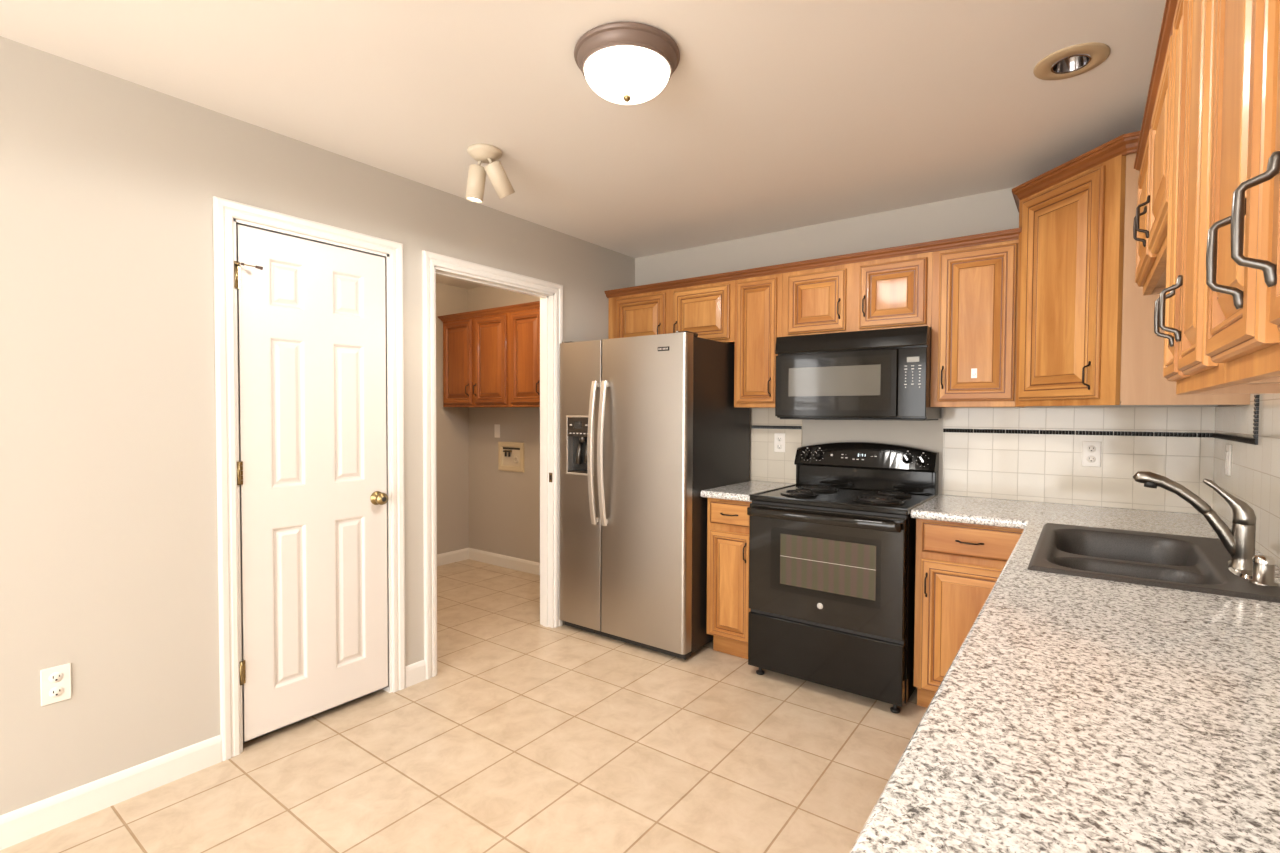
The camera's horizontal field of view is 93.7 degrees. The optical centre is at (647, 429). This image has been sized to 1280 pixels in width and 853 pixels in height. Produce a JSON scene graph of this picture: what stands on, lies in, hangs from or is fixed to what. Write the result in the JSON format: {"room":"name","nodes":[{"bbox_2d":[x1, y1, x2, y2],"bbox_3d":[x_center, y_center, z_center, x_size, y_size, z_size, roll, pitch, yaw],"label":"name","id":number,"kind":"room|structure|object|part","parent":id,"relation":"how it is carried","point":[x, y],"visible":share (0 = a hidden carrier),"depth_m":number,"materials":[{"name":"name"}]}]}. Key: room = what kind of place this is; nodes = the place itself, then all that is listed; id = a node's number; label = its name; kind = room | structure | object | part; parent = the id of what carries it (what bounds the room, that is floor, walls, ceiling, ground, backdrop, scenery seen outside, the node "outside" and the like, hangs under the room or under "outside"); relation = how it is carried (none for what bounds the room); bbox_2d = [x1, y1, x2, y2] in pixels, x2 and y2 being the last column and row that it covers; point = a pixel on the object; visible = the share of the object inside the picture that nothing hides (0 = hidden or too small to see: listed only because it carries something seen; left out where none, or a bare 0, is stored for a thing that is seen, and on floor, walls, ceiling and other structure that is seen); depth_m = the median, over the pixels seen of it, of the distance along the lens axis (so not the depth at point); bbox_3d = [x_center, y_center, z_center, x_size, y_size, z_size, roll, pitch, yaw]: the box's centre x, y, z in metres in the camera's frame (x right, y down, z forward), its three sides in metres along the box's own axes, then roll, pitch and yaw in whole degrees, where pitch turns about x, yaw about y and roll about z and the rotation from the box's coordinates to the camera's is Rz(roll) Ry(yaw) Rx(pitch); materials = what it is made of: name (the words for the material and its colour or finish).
{"room":"kitchen","nodes":[
{"label":"kitchen","id":0,"kind":"room"},
{"bbox_2d":[0,36,634,814],"bbox_3d":[-1.969,0.047,1.850,0.110,2.434,6.200,1,2,36],"label":"wall","id":1,"kind":"structure","parent":0,"point":[109,183],"depth_m":2.04,"materials":[{"name":"beige paint"}]},
{"bbox_2d":[40,663,71,705],"bbox_3d":[-1.876,0.808,1.901,0.009,0.115,0.070,1,2,36],"label":"outlet","id":2,"kind":"object","parent":1,"relation":"attached to","point":[55,682],"visible":1,"depth_m":1.90,"materials":[{"name":"white plastic"}]},
{"bbox_2d":[49,672,62,682],"bbox_3d":[-1.874,0.785,1.899,0.003,0.033,0.033,1,2,36],"label":"receptacle","id":3,"kind":"object","parent":2,"relation":"attached to","point":[54,677],"depth_m":1.90,"materials":[{"name":"white plastic"}]},
{"bbox_2d":[49,687,63,696],"bbox_3d":[-1.874,0.832,1.900,0.003,0.033,0.033,1,2,36],"label":"receptacle","id":4,"kind":"object","parent":2,"relation":"attached to","point":[53,691],"depth_m":1.90,"materials":[{"name":"white plastic"}]},
{"bbox_2d":[0,735,221,849],"bbox_3d":[-2.683,1.238,0.804,0.013,0.100,3.625,1,2,36],"label":"baseboard","id":5,"kind":"structure","parent":1,"relation":"attached to","point":[27,822],"depth_m":1.99,"materials":[{"name":"white paint"}]},
{"bbox_2d":[213,196,404,760],"bbox_3d":[-1.431,0.189,2.581,0.130,2.118,0.758,1,2,36],"label":"trim","id":6,"kind":"structure","parent":1,"relation":"attached to","point":[226,213],"depth_m":2.30,"materials":[{"name":"white paint"}]},
{"bbox_2d":[234,223,388,742],"bbox_3d":[-1.387,0.212,2.541,0.098,2.009,0.619,1,2,36],"label":"door","id":7,"kind":"structure","parent":1,"relation":"in","point":[312,463],"depth_m":2.52,"materials":[{"name":"white paint"}]},
{"bbox_3d":[-1.223,0.315,2.742,0.062,0.064,0.064,1,2,36],"label":"knob","id":8,"kind":"part","parent":7,"relation":"part of","materials":[{"name":"gold metal"}]},
{"bbox_2d":[405,660,425,687],"bbox_3d":[-1.137,1.190,2.926,0.013,0.100,0.107,1,2,36],"label":"baseboard","id":9,"kind":"structure","parent":1,"relation":"attached to","point":[415,673],"depth_m":2.92,"materials":[{"name":"white paint"}]},
{"bbox_2d":[422,250,562,679],"bbox_3d":[-0.860,0.174,3.364,0.130,2.112,0.963,1,2,36],"label":"trim","id":10,"kind":"structure","parent":1,"relation":"attached to","point":[550,294],"depth_m":3.45,"materials":[{"name":"white paint"}]},
{"bbox_2d":[436,283,468,553],"bbox_3d":[-2.200,-0.029,4.708,0.100,2.434,1.850,1,2,36],"label":"wall","id":11,"kind":"structure","parent":0,"point":[452,427],"depth_m":5.26,"materials":[{"name":"paint"}]},
{"bbox_2d":[0,559,926,852],"bbox_3d":[-1.457,1.326,1.506,5.172,0.100,6.400,1,2,36],"label":"floor","id":12,"kind":"structure","parent":0,"point":[527,736],"depth_m":2.27,"materials":[{"name":"beige tile"}]},
{"bbox_2d":[559,331,749,659],"bbox_3d":[0.024,0.346,3.681,0.919,1.760,0.815,1,2,36],"label":"refrigerator","id":13,"kind":"object","parent":12,"relation":"on","point":[648,424],"visible":0.91,"depth_m":3.35,"materials":[{"name":"silver metal"}]},
{"bbox_3d":[-0.392,-0.015,3.582,0.198,0.113,0.050,1,2,36],"label":"control panel","id":14,"kind":"part","parent":13,"relation":"part of","materials":[{"name":"grey metal"}]},
{"bbox_3d":[-0.391,0.326,3.606,0.336,1.696,0.070,1,2,36],"label":"freezer door","id":15,"kind":"part","parent":13,"relation":"part of","materials":[{"name":"silver metal"}]},
{"bbox_3d":[-0.396,0.122,3.595,0.090,0.172,0.056,1,2,36],"label":"dispenser lever","id":16,"kind":"part","parent":13,"relation":"part of","materials":[{"name":"grey metal"}]},
{"bbox_3d":[-0.319,0.135,3.465,0.034,0.830,0.069,1,2,36],"label":"handle","id":17,"kind":"part","parent":13,"relation":"part of","materials":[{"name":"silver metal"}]},
{"bbox_3d":[-0.259,0.136,3.420,0.034,0.830,0.069,1,2,36],"label":"handle","id":18,"kind":"part","parent":13,"relation":"part of","materials":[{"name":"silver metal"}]},
{"bbox_3d":[-0.017,0.335,3.333,0.574,1.696,0.070,1,2,36],"label":"fridge door","id":19,"kind":"part","parent":13,"relation":"part of","materials":[{"name":"silver metal"}]},
{"bbox_2d":[707,498,751,658],"bbox_3d":[0.602,0.801,3.426,0.290,0.868,0.650,1,2,36],"label":"base cabinet","id":20,"kind":"object","parent":12,"relation":"on","point":[728,521],"visible":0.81,"depth_m":3.20,"materials":[{"name":"brown wood"}]},
{"bbox_3d":[0.436,0.832,3.197,0.248,0.573,0.020,1,2,36],"label":"door","id":21,"kind":"part","parent":20,"relation":"part of","materials":[{"name":"brown wood"}]},
{"bbox_3d":[0.437,0.450,3.187,0.248,0.122,0.020,1,2,36],"label":"drawer","id":22,"kind":"part","parent":20,"relation":"part of","materials":[{"name":"brown wood"}]},
{"bbox_2d":[701,480,794,501],"bbox_3d":[0.600,0.346,3.421,0.310,0.036,0.644,1,2,36],"label":"countertop","id":23,"kind":"structure","parent":20,"relation":"on","point":[739,491],"depth_m":3.27,"materials":[{"name":"stone"}]},
{"bbox_2d":[747,442,938,713],"bbox_3d":[0.996,0.661,3.066,0.754,1.171,0.741,1,2,36],"label":"electric range","id":24,"kind":"object","parent":12,"relation":"on","point":[832,551],"visible":1,"depth_m":2.83,"materials":[{"name":"black metal"}]},
{"bbox_3d":[0.779,0.329,3.084,0.192,0.004,0.192,1,2,36],"label":"burner","id":25,"kind":"part","parent":24,"relation":"part of","materials":[{"name":"black metal"}]},
{"bbox_3d":[0.908,0.148,3.450,0.050,0.048,0.040,1,2,36],"label":"knob","id":26,"kind":"part","parent":24,"relation":"part of","materials":[{"name":"black plastic"}]},
{"bbox_3d":[0.932,0.324,3.294,0.232,0.004,0.232,1,2,36],"label":"burner","id":27,"kind":"part","parent":24,"relation":"part of","materials":[{"name":"black metal"}]},
{"bbox_3d":[0.966,0.147,3.409,0.050,0.048,0.040,1,2,36],"label":"knob","id":28,"kind":"part","parent":24,"relation":"part of","materials":[{"name":"black plastic"}]},
{"bbox_3d":[0.794,0.413,2.783,0.720,0.040,0.054,1,2,36],"label":"handle","id":29,"kind":"part","parent":24,"relation":"part of","materials":[{"name":"black metal"}]},
{"bbox_3d":[0.820,1.065,2.840,0.740,0.270,0.052,1,2,36],"label":"storage drawer","id":30,"kind":"part","parent":24,"relation":"part of","materials":[{"name":"black metal"}]},
{"bbox_3d":[0.828,0.919,2.845,0.734,0.020,0.039,1,2,36],"label":"gap trim","id":31,"kind":"part","parent":24,"relation":"part of","materials":[{"name":"black metal"}]},
{"bbox_3d":[0.823,0.645,2.830,0.740,0.534,0.050,1,2,36],"label":"oven door","id":32,"kind":"part","parent":24,"relation":"part of","materials":[{"name":"black glass"}]},
{"bbox_3d":[0.834,0.372,2.834,0.738,0.016,0.030,1,2,36],"label":"vent trim","id":33,"kind":"part","parent":24,"relation":"part of","materials":[{"name":"black metal"}]},
{"bbox_2d":[749,484,937,515],"bbox_3d":[1.010,0.344,3.076,0.754,0.031,0.660,1,2,36],"label":"cooktop","id":34,"kind":"object","parent":24,"relation":"in","point":[845,499],"depth_m":2.95,"materials":[{"name":"black ceramic"}]},
{"bbox_3d":[1.185,0.203,3.311,0.750,0.266,0.106,1,2,36],"label":"control panel","id":35,"kind":"part","parent":24,"relation":"part of","materials":[{"name":"black ceramic"}]},
{"bbox_3d":[1.094,0.337,2.854,0.232,0.004,0.232,1,2,36],"label":"burner","id":36,"kind":"part","parent":24,"relation":"part of","materials":[{"name":"black metal"}]},
{"bbox_3d":[1.247,0.332,3.064,0.192,0.004,0.192,1,2,36],"label":"burner","id":37,"kind":"part","parent":24,"relation":"part of","materials":[{"name":"black metal"}]},
{"bbox_3d":[1.350,0.154,3.130,0.050,0.048,0.040,1,2,36],"label":"knob","id":38,"kind":"part","parent":24,"relation":"part of","materials":[{"name":"black plastic"}]},
{"bbox_3d":[1.410,0.162,3.084,0.050,0.048,0.040,1,2,36],"label":"knob","id":39,"kind":"part","parent":24,"relation":"part of","materials":[{"name":"black plastic"}]},
{"bbox_2d":[914,518,1023,707],"bbox_3d":[1.523,0.823,2.755,0.440,0.868,0.650,1,2,36],"label":"base cabinet","id":40,"kind":"object","parent":12,"relation":"on","point":[958,565],"visible":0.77,"depth_m":2.57,"materials":[{"name":"brown wood"}]},
{"bbox_3d":[1.205,0.676,2.602,0.008,0.108,0.034,1,2,36],"label":"handle","id":41,"kind":"part","parent":40,"relation":"part of","materials":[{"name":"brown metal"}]},
{"bbox_3d":[1.357,0.860,2.526,0.389,0.580,0.020,1,2,36],"label":"door","id":42,"kind":"part","parent":40,"relation":"part of","materials":[{"name":"brown wood"}]},
{"bbox_3d":[1.339,0.473,2.500,0.108,0.008,0.034,1,2,36],"label":"handle","id":43,"kind":"part","parent":40,"relation":"part of","materials":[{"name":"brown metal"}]},
{"bbox_3d":[1.358,0.472,2.516,0.389,0.132,0.020,1,2,36],"label":"drawer","id":44,"kind":"part","parent":40,"relation":"part of","materials":[{"name":"brown wood"}]},
{"bbox_3d":[0.502,0.877,0.513,0.649,0.868,0.760,1,2,36],"label":"base cabinet","id":45,"kind":"object","parent":12,"relation":"on","visible":0},
{"bbox_2d":[850,494,1279,852],"bbox_3d":[1.027,0.397,1.561,1.055,0.036,3.149,1,2,36],"label":"countertop","id":46,"kind":"structure","parent":45,"relation":"on","point":[1073,714],"depth_m":0.81,"materials":[{"name":"stone"}]},
{"bbox_2d":[1027,523,1279,602],"bbox_3d":[1.470,0.454,1.800,0.512,0.180,0.825,1,2,36],"label":"sink","id":47,"kind":"object","parent":46,"relation":"in","point":[1179,562],"visible":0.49,"depth_m":1.82,"materials":[{"name":"grey"}]},
{"bbox_2d":[1248,555,1278,585],"bbox_3d":[1.494,0.339,1.455,0.052,0.068,0.052,1,2,36],"label":"soap dispenser","id":48,"kind":"object","parent":47,"relation":"on","point":[1263,565],"visible":1,"depth_m":1.44,"materials":[{"name":"silver metal"}]},
{"bbox_2d":[1133,471,1256,578],"bbox_3d":[1.479,0.244,1.631,0.256,0.249,0.200,1,2,36],"label":"faucet","id":49,"kind":"object","parent":46,"relation":"on","point":[1239,543],"visible":0.94,"depth_m":1.58,"materials":[{"name":"silver metal"}]},
{"bbox_3d":[1.530,0.275,1.595,0.087,0.124,0.031,1,2,36],"label":"spout","id":50,"kind":"part","parent":49,"relation":"part of","materials":[{"name":"silver metal"}]},
{"bbox_3d":[1.537,0.190,1.587,0.105,0.115,0.044,1,2,36],"label":"lever","id":51,"kind":"part","parent":49,"relation":"part of","materials":[{"name":"silver metal"}]},
{"bbox_3d":[1.560,0.366,1.574,0.054,0.008,0.200,1,2,36],"label":"deck plate","id":52,"kind":"part","parent":49,"relation":"part of","materials":[{"name":"silver metal"}]},
{"bbox_2d":[437,548,539,574],"bbox_3d":[-1.438,1.155,4.210,1.764,0.100,1.778,1,2,36],"label":"baseboard","id":53,"kind":"structure","parent":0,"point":[532,567],"depth_m":5.21,"materials":[{"name":"white paint"}]},
{"bbox_2d":[0,0,1165,288],"bbox_3d":[-1.445,-1.197,1.440,5.172,0.080,6.400,1,2,36],"label":"ceiling","id":54,"kind":"structure","parent":0,"point":[772,116],"depth_m":2.07,"materials":[{"name":"white paint"}]},
{"bbox_2d":[465,143,514,202],"bbox_3d":[-0.680,-1.083,2.550,0.213,0.199,0.151,0,2,-1],"label":"spotlight fixture","id":55,"kind":"object","parent":54,"relation":"attached to","point":[482,153],"visible":1,"depth_m":2.55,"materials":[{"name":"beige metal"}]},
{"bbox_2d":[574,22,679,104],"bbox_3d":[-0.065,-1.090,1.861,0.328,0.143,0.328,1,2,36],"label":"ceiling lamp","id":56,"kind":"object","parent":54,"relation":"attached to","point":[626,63],"visible":1,"depth_m":1.77,"materials":[{"name":"white glass"}]},
{"bbox_3d":[-0.065,-1.075,1.861,0.268,0.082,0.268,1,2,36],"label":"lamp shade","id":57,"kind":"part","parent":56,"relation":"part of","materials":[{"name":"white glass"}]},
{"bbox_2d":[1033,42,1110,79],"bbox_3d":[1.329,-1.186,1.884,0.198,0.080,0.198,1,2,36],"label":"recessed light","id":58,"kind":"object","parent":54,"relation":"in","point":[1074,60],"visible":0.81,"depth_m":1.88,"materials":[{"name":"beige metal"}]},
{"bbox_2d":[468,187,1217,562],"bbox_3d":[0.401,0.002,4.013,5.172,2.434,0.112,1,2,36],"label":"wall","id":59,"kind":"structure","parent":0,"point":[993,211],"depth_m":3.78,"materials":[{"name":"beige paint"}]},
{"bbox_2d":[443,312,509,406],"bbox_3d":[-1.342,-0.555,4.986,0.845,0.736,0.344,1,2,36],"label":"upper cabinet","id":60,"kind":"object","parent":59,"relation":"attached to","point":[476,350],"visible":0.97,"depth_m":4.84,"materials":[{"name":"brown wood"}]},
{"bbox_3d":[-1.592,-0.557,5.006,0.373,0.690,0.020,1,2,36],"label":"door","id":61,"kind":"part","parent":60,"relation":"part of","materials":[{"name":"brown wood"}]},
{"bbox_2d":[438,301,539,321],"bbox_3d":[-0.992,-0.931,4.735,1.753,0.043,0.324,1,2,36],"label":"crown molding","id":62,"kind":"structure","parent":60,"relation":"attached to","point":[531,305],"depth_m":4.72,"materials":[{"name":"brown wood"}]},
{"bbox_3d":[-1.252,-0.549,4.758,0.378,0.690,0.020,1,2,36],"label":"door","id":63,"kind":"part","parent":60,"relation":"part of","materials":[{"name":"brown wood"}]},
{"bbox_2d":[494,424,499,437],"bbox_3d":[-1.304,0.012,5.180,0.070,0.115,0.011,1,2,36],"label":"light switch","id":64,"kind":"object","parent":59,"relation":"attached to","point":[496,426],"visible":1,"depth_m":5.18,"materials":[{"name":"white plastic"}]},
{"bbox_2d":[498,441,523,471],"bbox_3d":[-1.168,0.230,5.067,0.315,0.248,0.042,1,2,36],"label":"washer outlet box","id":65,"kind":"object","parent":59,"relation":"attached to","point":[510,454],"visible":1,"depth_m":5.07,"materials":[{"name":"beige plastic"}]},
{"bbox_2d":[509,308,539,406],"bbox_3d":[-0.658,-0.539,4.488,0.845,0.736,0.344,1,2,36],"label":"upper cabinet","id":66,"kind":"object","parent":59,"relation":"attached to","point":[524,324],"visible":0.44,"depth_m":4.51,"materials":[{"name":"brown wood"}]},
{"bbox_2d":[608,280,734,344],"bbox_3d":[0.193,-0.706,3.872,0.955,0.363,0.354,1,2,36],"label":"upper cabinet","id":67,"kind":"object","parent":59,"relation":"attached to","point":[707,310],"visible":0.67,"depth_m":3.70,"materials":[{"name":"brown wood"}]},
{"bbox_3d":[-0.053,-0.703,3.883,0.395,0.320,0.020,1,2,36],"label":"door","id":68,"kind":"part","parent":67,"relation":"part of","materials":[{"name":"brown wood"}]},
{"bbox_3d":[0.316,-0.694,3.615,0.392,0.320,0.020,1,2,36],"label":"door","id":69,"kind":"part","parent":67,"relation":"part of","materials":[{"name":"brown wood"}]},
{"bbox_2d":[604,227,1021,297],"bbox_3d":[0.760,-0.889,3.466,2.405,0.043,0.332,1,2,36],"label":"crown molding","id":70,"kind":"structure","parent":67,"relation":"on","point":[1010,234],"depth_m":3.12,"materials":[{"name":"brown wood"}]},
{"bbox_2d":[734,273,782,407],"bbox_3d":[0.697,-0.502,3.510,0.292,0.746,0.354,1,2,36],"label":"upper cabinet","id":71,"kind":"object","parent":59,"relation":"attached to","point":[758,300],"visible":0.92,"depth_m":3.39,"materials":[{"name":"brown wood"}]},
{"bbox_3d":[0.674,-0.237,3.334,0.008,0.108,0.034,1,2,36],"label":"handle","id":72,"kind":"part","parent":71,"relation":"part of","materials":[{"name":"brown metal"}]},
{"bbox_2d":[751,408,801,482],"bbox_3d":[0.781,0.095,3.672,0.332,0.453,0.018,1,2,36],"label":"tile backsplash","id":73,"kind":"structure","parent":59,"relation":"attached to","point":[769,465],"depth_m":3.69,"materials":[{"name":"white tile"}]},
{"bbox_2d":[774,433,784,451],"bbox_3d":[0.802,0.080,3.652,0.070,0.115,0.009,1,2,36],"label":"outlet","id":74,"kind":"object","parent":73,"relation":"attached to","point":[779,438],"visible":1,"depth_m":3.65,"materials":[{"name":"white plastic"}]},
{"bbox_2d":[782,252,932,336],"bbox_3d":[1.124,-0.683,3.194,0.762,0.363,0.354,1,2,36],"label":"upper cabinet","id":75,"kind":"object","parent":59,"relation":"attached to","point":[894,292],"visible":0.94,"depth_m":3.06,"materials":[{"name":"brown wood"}]},
{"bbox_3d":[0.894,-0.677,3.194,0.318,0.318,0.020,1,2,36],"label":"door","id":76,"kind":"part","parent":75,"relation":"part of","materials":[{"name":"brown wood"}]},
{"bbox_3d":[0.985,-0.627,3.098,0.008,0.108,0.034,1,2,36],"label":"handle","id":77,"kind":"part","parent":75,"relation":"part of","materials":[{"name":"brown metal"}]},
{"bbox_2d":[775,326,941,420],"bbox_3d":[1.109,-0.275,3.181,0.758,0.448,0.404,1,2,36],"label":"microwave","id":78,"kind":"object","parent":75,"relation":"attached to","point":[881,374],"visible":0.99,"depth_m":2.99,"materials":[{"name":"black plastic"}]},
{"bbox_3d":[0.950,-0.230,3.073,0.626,0.328,0.029,1,2,36],"label":"door","id":79,"kind":"part","parent":78,"relation":"part of","materials":[{"name":"black glass"}]},
{"bbox_3d":[1.002,-0.447,3.027,0.757,0.092,0.036,1,2,36],"label":"vent panel","id":80,"kind":"part","parent":78,"relation":"part of","materials":[{"name":"black ceramic"}]},
{"bbox_3d":[1.257,-0.223,2.849,0.126,0.328,0.029,1,2,36],"label":"keypad panel","id":81,"kind":"part","parent":78,"relation":"part of","materials":[{"name":"black plastic"}]},
{"bbox_3d":[1.087,-0.625,3.024,0.008,0.108,0.034,1,2,36],"label":"handle","id":82,"kind":"part","parent":75,"relation":"part of","materials":[{"name":"brown metal"}]},
{"bbox_3d":[1.206,-0.669,2.966,0.316,0.318,0.020,1,2,36],"label":"door","id":83,"kind":"part","parent":75,"relation":"part of","materials":[{"name":"brown wood"}]},
{"bbox_2d":[930,239,1018,407],"bbox_3d":[1.578,-0.481,2.867,0.362,0.746,0.354,1,2,36],"label":"upper cabinet","id":84,"kind":"object","parent":59,"relation":"attached to","point":[975,288],"visible":0.94,"depth_m":2.75,"materials":[{"name":"brown wood"}]},
{"bbox_3d":[1.382,-0.246,2.818,0.008,0.108,0.034,1,2,36],"label":"handle","id":85,"kind":"part","parent":84,"relation":"part of","materials":[{"name":"brown metal"}]},
{"bbox_2d":[971,368,976,377],"bbox_3d":[1.496,-0.258,2.752,0.024,0.044,0.001,1,2,36],"label":"sticker","id":86,"kind":"object","parent":84,"relation":"attached to","point":[973,371],"visible":1,"depth_m":2.75,"materials":[{"name":"white paper"}]},
{"bbox_2d":[942,407,1214,513],"bbox_3d":[1.956,0.123,2.816,1.042,0.453,0.018,1,2,36],"label":"tile backsplash","id":87,"kind":"structure","parent":59,"relation":"attached to","point":[1022,454],"depth_m":2.78,"materials":[{"name":"white tile"}]},
{"bbox_2d":[1082,441,1100,466],"bbox_3d":[2.036,0.112,2.754,0.070,0.115,0.009,1,2,36],"label":"outlet","id":88,"kind":"object","parent":87,"relation":"attached to","point":[1091,451],"visible":1,"depth_m":2.75,"materials":[{"name":"white plastic"}]},
{"bbox_2d":[1087,445,1095,452],"bbox_3d":[2.034,0.089,2.751,0.033,0.033,0.003,1,2,36],"label":"receptacle","id":89,"kind":"object","parent":88,"relation":"attached to","point":[1090,448],"depth_m":2.75,"materials":[{"name":"white plastic"}]},
{"bbox_2d":[1087,456,1095,462],"bbox_3d":[2.034,0.136,2.752,0.033,0.033,0.003,1,2,36],"label":"receptacle","id":90,"kind":"object","parent":88,"relation":"attached to","point":[1090,459],"depth_m":2.75,"materials":[{"name":"white plastic"}]},
{"bbox_2d":[1012,131,1249,406],"bbox_3d":[1.883,-0.574,2.427,0.726,0.958,0.704,1,2,36],"label":"upper cabinet","id":91,"kind":"object","parent":59,"relation":"attached to","point":[1086,336],"visible":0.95,"depth_m":2.28,"materials":[{"name":"brown wood"}]},
{"bbox_3d":[1.658,-0.554,2.429,0.020,0.864,0.390,0,2,-9],"label":"door","id":92,"kind":"part","parent":91,"relation":"part of","materials":[{"name":"brown wood"}]},
{"bbox_3d":[1.680,-0.551,2.417,0.019,0.910,0.481,0,2,-9],"label":"frame","id":93,"kind":"part","parent":91,"relation":"part of","materials":[{"name":"brown wood"}]},
{"bbox_3d":[1.785,-1.024,2.399,0.284,0.058,1.010,0,2,-9],"label":"crown moulding","id":94,"kind":"part","parent":91,"relation":"part of","materials":[{"name":"brown wood"}]},
{"bbox_3d":[1.659,-0.205,2.269,0.034,0.108,0.008,0,2,-9],"label":"handle","id":95,"kind":"part","parent":91,"relation":"part of","materials":[{"name":"brown metal"}]},
{"bbox_3d":[0.598,0.108,-0.020,0.100,2.434,6.200,1,2,36],"label":"wall","id":96,"kind":"structure","parent":0,"visible":0},
{"bbox_2d":[1133,35,1172,294],"bbox_3d":[1.352,-0.584,1.383,0.356,0.372,0.900,1,2,36],"label":"upper cabinet","id":97,"kind":"object","parent":96,"relation":"attached to","point":[1150,220],"visible":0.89,"depth_m":1.41,"materials":[{"name":"brown wood"}]},
{"bbox_3d":[1.246,-0.512,1.517,0.029,0.102,0.008,1,2,36],"label":"handle","id":98,"kind":"part","parent":97,"relation":"part of","materials":[{"name":"brown metal"}]},
{"bbox_3d":[1.193,-0.511,1.445,0.029,0.102,0.008,1,2,36],"label":"handle","id":99,"kind":"part","parent":97,"relation":"part of","materials":[{"name":"brown metal"}]},
{"bbox_3d":[1.370,-0.595,1.649,0.020,0.330,0.423,1,2,36],"label":"door","id":100,"kind":"part","parent":97,"relation":"part of","materials":[{"name":"brown wood"}]},
{"bbox_3d":[1.253,-0.587,1.455,0.019,0.372,0.900,1,2,36],"label":"frame","id":101,"kind":"part","parent":97,"relation":"part of","materials":[{"name":"brown wood"}]},
{"bbox_2d":[1134,0,1177,170],"bbox_3d":[1.037,-0.774,0.930,0.338,0.040,2.053,1,2,36],"label":"crown molding","id":102,"kind":"structure","parent":97,"relation":"attached to","point":[1166,31],"depth_m":1.33,"materials":[{"name":"brown wood"}]},
{"bbox_3d":[1.104,-0.587,1.284,0.020,0.330,0.423,1,2,36],"label":"door","id":103,"kind":"part","parent":97,"relation":"part of","materials":[{"name":"brown wood"}]},
{"bbox_2d":[1154,0,1279,394],"bbox_3d":[0.946,-0.408,0.831,0.356,0.700,0.472,1,2,36],"label":"upper cabinet","id":104,"kind":"object","parent":96,"relation":"attached to","point":[1180,310],"visible":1,"depth_m":0.90,"materials":[{"name":"brown wood"}]},
{"bbox_3d":[0.855,-0.187,0.992,0.029,0.102,0.008,1,2,36],"label":"handle","id":105,"kind":"part","parent":104,"relation":"part of","materials":[{"name":"grey metal"}]},
{"bbox_3d":[0.807,-0.186,0.925,0.029,0.102,0.008,1,2,36],"label":"handle","id":106,"kind":"part","parent":104,"relation":"part of","materials":[{"name":"grey metal"}]},
{"bbox_3d":[0.913,-0.416,1.028,0.020,0.659,0.180,1,2,36],"label":"door","id":107,"kind":"part","parent":104,"relation":"part of","materials":[{"name":"brown wood"}]},
{"bbox_3d":[0.778,-0.412,0.842,0.020,0.659,0.208,1,2,36],"label":"door","id":108,"kind":"part","parent":104,"relation":"part of","materials":[{"name":"brown wood"}]},
{"bbox_3d":[0.847,-0.410,0.903,0.019,0.700,0.472,1,2,36],"label":"frame","id":109,"kind":"part","parent":104,"relation":"part of","materials":[{"name":"brown wood"}]},
{"bbox_2d":[1205,0,1279,382],"bbox_3d":[0.623,-0.398,0.389,0.356,0.700,0.620,1,2,36],"label":"upper cabinet","id":110,"kind":"object","parent":96,"relation":"attached to","point":[1243,248],"visible":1,"depth_m":0.56,"materials":[{"name":"brown wood"}]},
{"bbox_3d":[0.539,-0.162,0.559,0.029,0.102,0.008,1,2,36],"label":"handle","id":111,"kind":"part","parent":110,"relation":"part of","materials":[{"name":"grey metal"}]},
{"bbox_3d":[0.524,-0.400,0.461,0.019,0.700,0.620,1,2,36],"label":"frame","id":112,"kind":"part","parent":110,"relation":"part of","materials":[{"name":"brown wood"}]},
{"bbox_3d":[0.469,-0.160,0.463,0.029,0.102,0.008,1,2,36],"label":"handle","id":113,"kind":"part","parent":110,"relation":"part of","materials":[{"name":"grey metal"}]},
{"bbox_3d":[0.418,-0.401,0.348,0.020,0.659,0.283,1,2,36],"label":"door","id":114,"kind":"part","parent":110,"relation":"part of","materials":[{"name":"brown wood"}]},
{"bbox_2d":[1212,393,1279,567],"bbox_3d":[1.446,-0.002,1.242,0.018,0.780,3.142,1,2,36],"label":"tile backsplash","id":115,"kind":"structure","parent":96,"relation":"attached to","point":[1252,430],"depth_m":1.89,"materials":[{"name":"white tile"}]},
{"bbox_2d":[1225,444,1231,475],"bbox_3d":[2.169,0.113,2.245,0.011,0.115,0.070,1,2,36],"label":"light switch","id":116,"kind":"object","parent":115,"relation":"attached to","point":[1228,452],"visible":1,"depth_m":2.23,"materials":[{"name":"white plastic"}]}
]}

